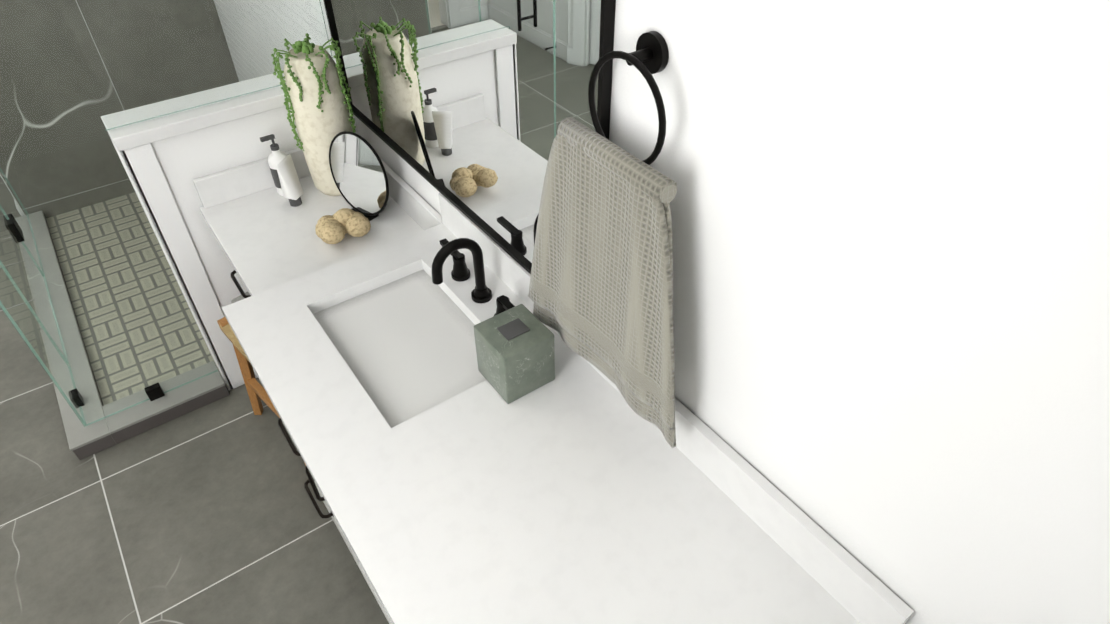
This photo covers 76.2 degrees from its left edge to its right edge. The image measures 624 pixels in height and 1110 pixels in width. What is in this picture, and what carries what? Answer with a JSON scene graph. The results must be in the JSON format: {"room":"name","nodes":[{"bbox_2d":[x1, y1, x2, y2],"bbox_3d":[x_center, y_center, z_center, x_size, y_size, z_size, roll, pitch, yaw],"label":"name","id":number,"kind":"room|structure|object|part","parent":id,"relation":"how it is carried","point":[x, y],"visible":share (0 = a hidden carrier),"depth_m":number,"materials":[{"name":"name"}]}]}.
{"room":"bathroom","nodes":[
{"label":"bathroom","id":0,"kind":"room"},
{"bbox_2d":[0,0,238,217],"bbox_3d":[-2.155,-1.751,2.966,1.296,2.770,0.120,-26,47,-25],"label":"wall","id":1,"kind":"structure","parent":0,"point":[67,75],"depth_m":3.42,"materials":[{"name":"tile"}]},
{"bbox_2d":[0,177,388,623],"bbox_3d":[-2.101,0.575,2.481,3.500,0.060,5.460,-26,47,-25],"label":"floor","id":2,"kind":"structure","parent":0,"point":[208,514],"depth_m":2.31,"materials":[{"name":"grey tile"}]},
{"bbox_2d":[46,192,226,404],"bbox_3d":[-1.641,-0.228,3.318,1.103,0.020,1.684,-26,47,-25],"label":"mosaic shower floor","id":3,"kind":"structure","parent":2,"relation":"on","point":[148,323],"depth_m":3.11,"materials":[{"name":"beige tile"}]},
{"bbox_2d":[0,0,332,459],"bbox_3d":[-1.684,-0.986,2.565,1.227,2.154,1.738,-26,47,-25],"label":"shower enclosure","id":4,"kind":"object","parent":2,"relation":"on","point":[92,423],"visible":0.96,"depth_m":2.62,"materials":[{"name":"grey"}]},
{"bbox_2d":[217,291,305,465],"bbox_3d":[-0.870,0.183,2.445,0.452,0.561,0.338,33,51,32],"label":"stool","id":5,"kind":"object","parent":2,"relation":"on","point":[257,392],"visible":0.02,"depth_m":2.47,"materials":[{"name":"brown wood"}]},
{"bbox_2d":[193,148,440,621],"bbox_3d":[-0.333,0.414,1.963,0.631,0.845,2.148,-26,47,-25],"label":"bathroom vanity","id":6,"kind":"object","parent":2,"relation":"on","point":[268,241],"depth_m":2.19,"materials":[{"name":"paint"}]},
{"bbox_3d":[-0.957,-0.085,2.166,0.036,0.018,0.168,-26,47,-25],"label":"vanity desk handle","id":7,"kind":"part","parent":6,"relation":"part of","materials":[{"name":"black metal"}]},
{"bbox_2d":[260,134,287,195],"bbox_3d":[-0.889,-0.478,2.287,0.068,0.203,0.067,-26,47,-25],"label":"soap dispenser","id":8,"kind":"object","parent":6,"relation":"on","point":[276,156],"visible":0.6,"depth_m":2.25,"materials":[{"name":"white plastic"}]},
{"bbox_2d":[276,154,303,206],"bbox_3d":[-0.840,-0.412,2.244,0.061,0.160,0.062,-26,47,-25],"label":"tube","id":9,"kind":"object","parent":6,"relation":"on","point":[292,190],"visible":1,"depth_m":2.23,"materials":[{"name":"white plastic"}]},
{"bbox_2d":[271,33,355,195],"bbox_3d":[-0.728,-0.602,2.215,0.205,0.483,0.202,-26,47,-25],"label":"vase","id":10,"kind":"object","parent":6,"relation":"on","point":[318,99],"visible":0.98,"depth_m":2.12,"materials":[{"name":"beige ceramic"}]},
{"bbox_2d":[315,208,370,243],"bbox_3d":[-0.639,-0.258,2.127,0.156,0.076,0.129,-26,47,-25],"label":"sea sponge","id":11,"kind":"object","parent":6,"relation":"on","point":[337,226],"visible":1,"depth_m":2.10,"materials":[{"name":"beige"}]},
{"bbox_2d":[329,131,388,220],"bbox_3d":[-0.606,-0.415,2.163,0.108,0.270,0.252,-26,47,-25],"label":"mirror","id":12,"kind":"object","parent":6,"relation":"on","point":[358,173],"visible":0.98,"depth_m":2.16,"materials":[{"name":"black mirror"}]},
{"bbox_2d":[222,224,856,623],"bbox_3d":[-0.142,0.271,1.460,0.640,0.035,1.465,-26,47,-25],"label":"countertop","id":13,"kind":"structure","parent":6,"relation":"on","point":[558,503],"depth_m":1.35,"materials":[{"name":"white stone"}]},
{"bbox_2d":[317,268,482,419],"bbox_3d":[-0.348,0.118,1.747,0.355,0.139,0.516,-26,47,-25],"label":"sink","id":14,"kind":"object","parent":13,"relation":"in","point":[412,354],"depth_m":1.71,"materials":[{"name":"white ceramic"}]},
{"bbox_2d":[425,228,516,317],"bbox_3d":[-0.225,-0.093,1.694,0.150,0.198,0.380,-26,47,-25],"label":"faucet","id":15,"kind":"object","parent":13,"relation":"on","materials":[{"name":"black metal"}]},
{"bbox_2d":[474,304,554,403],"bbox_3d":[-0.086,0.088,1.531,0.125,0.142,0.125,-26,47,-25],"label":"tissue box","id":16,"kind":"object","parent":13,"relation":"on","point":[515,350],"visible":1,"depth_m":1.49,"materials":[{"name":"grey"}]},
{"bbox_2d":[151,105,351,315],"bbox_3d":[-1.018,-0.267,2.596,0.680,1.030,0.150,-26,47,-25],"label":"wall","id":17,"kind":"structure","parent":0,"point":[185,160],"depth_m":2.26,"materials":[{"name":"paint"}]},
{"bbox_2d":[101,73,289,389],"bbox_3d":[-1.025,-0.276,2.576,0.699,1.070,0.180,-26,47,-25],"label":"trim","id":18,"kind":"structure","parent":17,"relation":"attached to","point":[138,158],"depth_m":2.21,"materials":[{"name":"white paint"}]},
{"bbox_2d":[214,0,358,134],"bbox_3d":[-1.168,-1.509,2.684,0.120,2.770,1.870,-26,47,-25],"label":"tiled wall","id":19,"kind":"structure","parent":0,"point":[256,54],"depth_m":2.92,"materials":[{"name":"grey tile"}]},
{"bbox_2d":[438,193,913,623],"bbox_3d":[0.110,0.100,1.548,0.020,0.100,1.465,-26,47,-25],"label":"backsplash","id":20,"kind":"structure","parent":0,"relation":"attached to","point":[865,598],"depth_m":1.25,"materials":[{"name":"white stone"}]},
{"bbox_2d":[355,0,1109,623],"bbox_3d":[0.056,-0.372,1.395,0.120,2.770,2.350,-26,47,-25],"label":"wall","id":21,"kind":"structure","parent":0,"point":[891,272],"depth_m":0.88,"materials":[{"name":"paint"}]},
{"bbox_2d":[323,0,615,273],"bbox_3d":[-0.302,-0.971,1.364,0.021,1.739,1.328,-26,47,-25],"label":"mirror","id":22,"kind":"object","parent":21,"relation":"attached to","point":[465,107],"visible":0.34,"depth_m":1.60,"materials":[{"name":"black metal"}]},
{"bbox_2d":[588,31,668,164],"bbox_3d":[0.127,-0.325,1.095,0.058,0.202,0.181,-26,47,-25],"label":"towel ring","id":23,"kind":"object","parent":21,"relation":"attached to","point":[648,57],"visible":0.85,"depth_m":1.04,"materials":[{"name":"black metal"}]},
{"bbox_2d":[528,117,676,447],"bbox_3d":[0.092,-0.067,1.289,0.049,0.515,0.461,-26,47,-25],"label":"hanging towel","id":24,"kind":"object","parent":23,"relation":"hanging from","point":[600,295],"visible":1,"depth_m":1.24,"materials":[{"name":"beige fabric"}]}
]}

